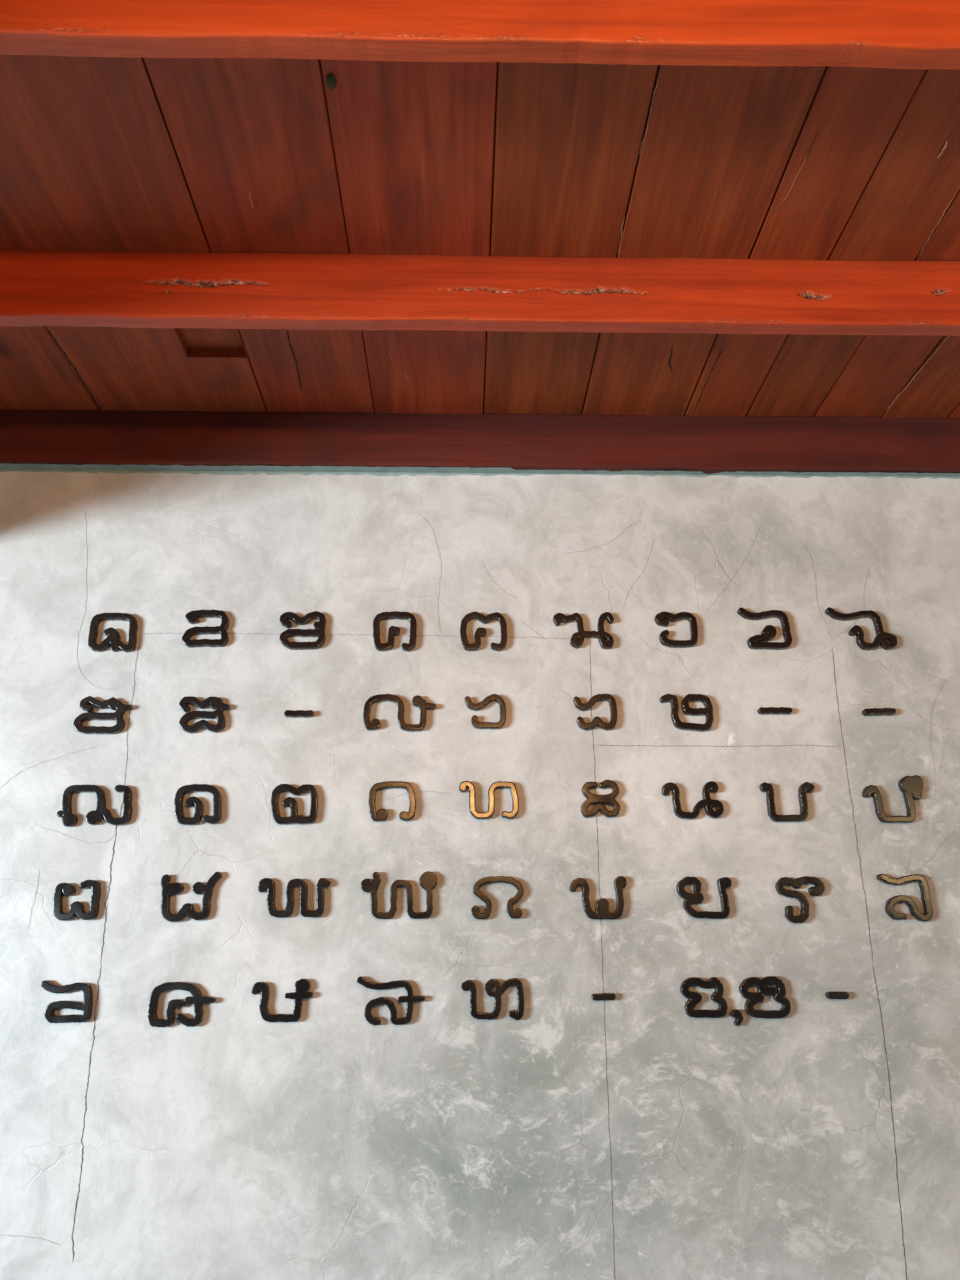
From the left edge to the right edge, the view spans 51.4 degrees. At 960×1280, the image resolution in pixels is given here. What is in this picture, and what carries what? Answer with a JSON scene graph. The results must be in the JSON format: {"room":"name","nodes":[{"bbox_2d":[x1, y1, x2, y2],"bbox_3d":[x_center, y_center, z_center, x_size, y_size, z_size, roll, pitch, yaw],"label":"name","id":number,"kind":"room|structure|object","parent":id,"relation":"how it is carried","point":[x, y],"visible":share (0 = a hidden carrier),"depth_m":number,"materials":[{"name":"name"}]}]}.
{"room":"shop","nodes":[
{"label":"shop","id":0,"kind":"room"},
{"bbox_2d":[0,410,959,1279],"bbox_3d":[-0.048,0.901,2.494,6.400,3.291,0.152,0,-18,-1],"label":"wall","id":1,"kind":"structure","parent":0,"point":[631,1136],"depth_m":2.51,"materials":[{"name":"paint"}]},
{"bbox_2d":[41,980,92,1022],"bbox_3d":[-0.996,0.870,2.399,0.125,0.097,0.019,0,-18,-1],"label":"letter","id":2,"kind":"object","parent":1,"relation":"attached to","point":[86,1006],"depth_m":2.39,"materials":[{"name":"black metal"}]},
{"bbox_2d":[53,880,100,920],"bbox_3d":[-1.000,0.645,2.471,0.110,0.098,0.019,0,-18,-1],"label":"letter","id":3,"kind":"object","parent":1,"relation":"attached to","point":[76,908],"depth_m":2.46,"materials":[{"name":"black metal"}]},
{"bbox_2d":[57,784,132,826],"bbox_3d":[-0.981,0.423,2.543,0.185,0.106,0.019,0,-18,-1],"label":"letter","id":4,"kind":"object","parent":1,"relation":"attached to","point":[94,817],"depth_m":2.53,"materials":[{"name":"black metal"}]},
{"bbox_2d":[73,696,132,734],"bbox_3d":[-0.988,0.197,2.615,0.144,0.099,0.019,0,-18,-1],"label":"letter","id":5,"kind":"object","parent":1,"relation":"attached to","point":[112,703],"depth_m":2.61,"materials":[{"name":"black metal"}]},
{"bbox_2d":[88,612,137,652],"bbox_3d":[-0.987,-0.021,2.685,0.125,0.108,0.019,0,-18,-1],"label":"letter","id":6,"kind":"object","parent":1,"relation":"attached to","point":[113,640],"depth_m":2.67,"materials":[{"name":"black metal"}]},
{"bbox_2d":[148,982,215,1026],"bbox_3d":[-0.717,0.878,2.402,0.157,0.103,0.019,0,-18,-1],"label":"letter","id":7,"kind":"object","parent":1,"relation":"attached to","point":[197,999],"depth_m":2.39,"materials":[{"name":"black metal"}]},
{"bbox_2d":[160,872,221,921],"bbox_3d":[-0.721,0.638,2.478,0.148,0.121,0.019,0,-18,-1],"label":"letter","id":8,"kind":"object","parent":1,"relation":"attached to","point":[167,888],"depth_m":2.47,"materials":[{"name":"black metal"}]},
{"bbox_2d":[174,784,221,825],"bbox_3d":[-0.720,0.421,2.548,0.120,0.104,0.019,0,-18,-1],"label":"letter","id":9,"kind":"object","parent":1,"relation":"attached to","point":[182,791],"depth_m":2.54,"materials":[{"name":"black metal"}]},
{"bbox_2d":[179,696,229,733],"bbox_3d":[-0.725,0.197,2.620,0.131,0.096,0.019,0,-18,-1],"label":"letter","id":10,"kind":"object","parent":1,"relation":"attached to","point":[216,703],"depth_m":2.61,"materials":[{"name":"black metal"}]},
{"bbox_2d":[182,609,228,647],"bbox_3d":[-0.739,-0.031,2.693,0.122,0.104,0.019,0,-18,-1],"label":"letter","id":11,"kind":"object","parent":1,"relation":"attached to","point":[192,617],"depth_m":2.68,"materials":[{"name":"black metal"}]},
{"bbox_2d":[251,979,313,1022],"bbox_3d":[-0.478,0.871,2.408,0.148,0.099,0.019,0,-18,-1],"label":"letter","id":12,"kind":"object","parent":1,"relation":"attached to","point":[302,986],"depth_m":2.40,"materials":[{"name":"black metal"}]},
{"bbox_2d":[258,878,330,917],"bbox_3d":[-0.464,0.642,2.482,0.178,0.096,0.019,0,-18,-1],"label":"letter","id":13,"kind":"object","parent":1,"relation":"attached to","point":[268,884],"depth_m":2.48,"materials":[{"name":"black metal"}]},
{"bbox_2d":[271,784,318,824],"bbox_3d":[-0.475,0.420,2.553,0.119,0.103,0.019,0,-18,-1],"label":"letter","id":14,"kind":"object","parent":1,"relation":"attached to","point":[290,802],"depth_m":2.54,"materials":[{"name":"black metal"}]},
{"bbox_2d":[284,710,313,717],"bbox_3d":[-0.476,0.195,2.626,0.077,0.017,0.019,0,-18,-1],"label":"dash","id":15,"kind":"object","parent":1,"relation":"attached to","point":[288,713],"depth_m":2.62,"materials":[{"name":"black metal"}]},
{"bbox_2d":[280,611,325,649],"bbox_3d":[-0.480,-0.026,2.696,0.125,0.106,0.019,0,-18,-1],"label":"letter","id":16,"kind":"object","parent":1,"relation":"attached to","point":[319,631],"depth_m":2.69,"materials":[{"name":"black metal"}]},
{"bbox_2d":[357,976,424,1024],"bbox_3d":[-0.216,0.873,2.413,0.166,0.111,0.019,0,-18,-1],"label":"letter","id":17,"kind":"object","parent":1,"relation":"attached to","point":[410,998],"depth_m":2.40,"materials":[{"name":"black metal"}]},
{"bbox_2d":[369,781,415,821],"bbox_3d":[-0.225,0.414,2.560,0.121,0.102,0.019,0,-18,-1],"label":"letter","id":18,"kind":"object","parent":1,"relation":"attached to","point":[381,814],"depth_m":2.55,"materials":[{"name":"brown metal"}]},
{"bbox_2d":[373,611,416,651],"bbox_3d":[-0.231,-0.024,2.700,0.118,0.110,0.019,0,-18,-1],"label":"letter","id":19,"kind":"object","parent":1,"relation":"attached to","point":[393,631],"depth_m":2.69,"materials":[{"name":"black metal"}]},
{"bbox_2d":[361,871,437,918],"bbox_3d":[-0.202,0.637,2.489,0.191,0.116,0.019,0,-18,-1],"label":"letter","id":20,"kind":"object","parent":1,"relation":"attached to","point":[428,880],"depth_m":2.48,"materials":[{"name":"black metal"}]},
{"bbox_2d":[363,694,435,731],"bbox_3d":[-0.211,0.192,2.631,0.192,0.099,0.019,0,-18,-1],"label":"letter","id":21,"kind":"object","parent":1,"relation":"attached to","point":[417,701],"depth_m":2.62,"materials":[{"name":"brown metal"}]},
{"bbox_2d":[460,611,506,650],"bbox_3d":[0.010,-0.024,2.705,0.128,0.108,0.019,0,-18,-1],"label":"letter","id":22,"kind":"object","parent":1,"relation":"attached to","point":[480,632],"depth_m":2.70,"materials":[{"name":"black metal"}]},
{"bbox_2d":[465,694,505,728],"bbox_3d":[0.014,0.189,2.637,0.109,0.092,0.019,0,-18,-1],"label":"letter","id":23,"kind":"object","parent":1,"relation":"attached to","point":[493,697],"depth_m":2.63,"materials":[{"name":"brown metal"}]},
{"bbox_2d":[459,781,518,819],"bbox_3d":[0.023,0.412,2.565,0.154,0.097,0.019,0,-18,-1],"label":"letter","id":24,"kind":"object","parent":1,"relation":"attached to","point":[464,785],"depth_m":2.56,"materials":[{"name":"gold metal"}]},
{"bbox_2d":[461,978,523,1019],"bbox_3d":[0.030,0.871,2.418,0.153,0.096,0.019,0,-18,-1],"label":"letter","id":25,"kind":"object","parent":1,"relation":"attached to","point":[499,989],"depth_m":2.41,"materials":[{"name":"black metal"}]},
{"bbox_2d":[471,876,523,919],"bbox_3d":[0.044,0.644,2.491,0.132,0.105,0.019,0,-18,-1],"label":"letter","id":26,"kind":"object","parent":1,"relation":"attached to","point":[517,913],"depth_m":2.48,"materials":[{"name":"brown metal"}]},
{"bbox_2d":[553,612,613,648],"bbox_3d":[0.282,-0.026,2.711,0.167,0.102,0.019,0,-18,-1],"label":"letter","id":27,"kind":"object","parent":1,"relation":"attached to","point":[601,635],"depth_m":2.70,"materials":[{"name":"black metal"}]},
{"bbox_2d":[573,694,616,730],"bbox_3d":[0.305,0.191,2.642,0.115,0.097,0.019,0,-18,-1],"label":"letter","id":28,"kind":"object","parent":1,"relation":"attached to","point":[579,705],"depth_m":2.63,"materials":[{"name":"brown metal"}]},
{"bbox_2d":[569,876,626,919],"bbox_3d":[0.296,0.645,2.495,0.144,0.105,0.019,0,-18,-1],"label":"letter","id":29,"kind":"object","parent":1,"relation":"attached to","point":[601,912],"depth_m":2.48,"materials":[{"name":"brown metal"}]},
{"bbox_2d":[581,780,619,817],"bbox_3d":[0.310,0.409,2.571,0.100,0.096,0.019,0,-18,-1],"label":"letter","id":30,"kind":"object","parent":1,"relation":"attached to","point":[599,800],"depth_m":2.56,"materials":[{"name":"brown metal"}]},
{"bbox_2d":[591,993,615,1000],"bbox_3d":[0.300,0.868,2.424,0.057,0.018,0.019,0,-18,-1],"label":"dash","id":31,"kind":"object","parent":1,"relation":"attached to","point":[602,996],"depth_m":2.42,"materials":[{"name":"black metal"}]},
{"bbox_2d":[654,611,697,647],"bbox_3d":[0.535,-0.028,2.716,0.114,0.099,0.019,0,-18,-1],"label":"letter","id":32,"kind":"object","parent":1,"relation":"attached to","point":[662,619],"depth_m":2.71,"materials":[{"name":"black metal"}]},
{"bbox_2d":[659,694,713,731],"bbox_3d":[0.549,0.193,2.646,0.138,0.100,0.019,0,-18,-1],"label":"letter","id":33,"kind":"object","parent":1,"relation":"attached to","point":[707,711],"depth_m":2.64,"materials":[{"name":"black metal"}]},
{"bbox_2d":[661,781,723,819],"bbox_3d":[0.549,0.414,2.575,0.155,0.097,0.019,0,-18,-1],"label":"letter","id":34,"kind":"object","parent":1,"relation":"attached to","point":[707,802],"depth_m":2.56,"materials":[{"name":"black metal"}]},
{"bbox_2d":[676,876,731,918],"bbox_3d":[0.564,0.646,2.500,0.137,0.103,0.019,0,-18,-1],"label":"letter","id":35,"kind":"object","parent":1,"relation":"attached to","point":[723,883],"depth_m":2.49,"materials":[{"name":"black metal"}]},
{"bbox_2d":[680,977,727,1017],"bbox_3d":[0.544,0.870,2.428,0.110,0.094,0.019,0,-18,-1],"label":"letter","id":36,"kind":"object","parent":1,"relation":"attached to","point":[694,998],"depth_m":2.42,"materials":[{"name":"black metal"}]},
{"bbox_2d":[729,1009,743,1025],"bbox_3d":[0.622,0.915,2.415,0.029,0.037,0.019,0,-18,-1],"label":"comma","id":37,"kind":"object","parent":1,"relation":"attached to","point":[736,1014],"depth_m":2.41,"materials":[{"name":"black metal"}]},
{"bbox_2d":[737,607,791,649],"bbox_3d":[0.777,-0.031,2.722,0.140,0.116,0.019,0,-18,-1],"label":"letter","id":38,"kind":"object","parent":1,"relation":"attached to","point":[756,642],"depth_m":2.71,"materials":[{"name":"black metal"}]},
{"bbox_2d":[739,976,790,1018],"bbox_3d":[0.694,0.871,2.431,0.120,0.097,0.019,0,-18,-1],"label":"letter","id":39,"kind":"object","parent":1,"relation":"attached to","point":[778,992],"depth_m":2.42,"materials":[{"name":"black metal"}]},
{"bbox_2d":[757,707,792,714],"bbox_3d":[0.784,0.188,2.652,0.090,0.018,0.019,0,-18,-1],"label":"dash","id":40,"kind":"object","parent":1,"relation":"attached to","point":[762,710],"depth_m":2.64,"materials":[{"name":"black metal"}]},
{"bbox_2d":[759,782,814,821],"bbox_3d":[0.797,0.419,2.578,0.139,0.102,0.019,0,-18,-1],"label":"letter","id":41,"kind":"object","parent":1,"relation":"attached to","point":[806,787],"depth_m":2.57,"materials":[{"name":"black metal"}]},
{"bbox_2d":[775,876,824,922],"bbox_3d":[0.807,0.652,2.503,0.122,0.114,0.019,0,-18,-1],"label":"letter","id":42,"kind":"object","parent":1,"relation":"attached to","point":[796,883],"depth_m":2.50,"materials":[{"name":"black metal"}]},
{"bbox_2d":[825,991,848,998],"bbox_3d":[0.873,0.868,2.435,0.053,0.018,0.019,0,-18,-1],"label":"dash","id":43,"kind":"object","parent":1,"relation":"attached to","point":[829,995],"depth_m":2.43,"materials":[{"name":"black metal"}]},
{"bbox_2d":[825,607,896,650],"bbox_3d":[1.042,-0.031,2.727,0.183,0.119,0.019,0,-18,-1],"label":"letter","id":44,"kind":"object","parent":1,"relation":"attached to","point":[880,639],"depth_m":2.72,"materials":[{"name":"black metal"}]},
{"bbox_2d":[862,708,895,715],"bbox_3d":[1.063,0.192,2.656,0.086,0.020,0.019,0,-18,-1],"label":"dash","id":45,"kind":"object","parent":1,"relation":"attached to","point":[871,711],"depth_m":2.65,"materials":[{"name":"black metal"}]},
{"bbox_2d":[862,775,922,822],"bbox_3d":[1.073,0.412,2.585,0.157,0.123,0.019,0,-18,-1],"label":"letter","id":46,"kind":"object","parent":1,"relation":"attached to","point":[911,787],"depth_m":2.58,"materials":[{"name":"brown metal"}]},
{"bbox_2d":[876,874,932,921],"bbox_3d":[1.070,0.648,2.509,0.126,0.117,0.019,0,-18,-1],"label":"letter","id":47,"kind":"object","parent":1,"relation":"attached to","point":[927,915],"depth_m":2.50,"materials":[{"name":"brown metal"}]},
{"bbox_2d":[0,55,959,417],"bbox_3d":[-0.004,-1.422,0.590,6.400,0.092,5.100,0,-18,-1],"label":"ceiling","id":48,"kind":"structure","parent":0,"point":[273,155],"depth_m":2.06,"materials":[{"name":"orange wood"}]},
{"bbox_2d":[0,250,959,335],"bbox_3d":[0.314,-0.770,2.226,3.700,0.173,0.044,0,-18,-1],"label":"ceiling beam","id":49,"kind":"structure","parent":48,"relation":"attached to","point":[121,289],"depth_m":2.20,"materials":[{"name":"red paint"}]},
{"bbox_2d":[0,0,959,69],"bbox_3d":[0.327,-0.983,1.562,3.700,0.172,0.044,0,-18,-1],"label":"ceiling beam","id":50,"kind":"structure","parent":48,"relation":"attached to","point":[892,34],"depth_m":1.53,"materials":[{"name":"red paint"}]},
{"bbox_3d":[-1.582,-1.200,0.436,0.160,0.445,5.000,0,-18,-1],"label":"wall","id":51,"kind":"structure","parent":0,"visible":0},
{"bbox_2d":[0,409,959,476],"bbox_3d":[0.302,-0.563,2.871,3.700,0.172,0.044,0,-18,-1],"label":"ceiling beam","id":52,"kind":"structure","parent":51,"relation":"attached to","point":[29,439],"depth_m":2.84,"materials":[{"name":"red paint"}]}
]}

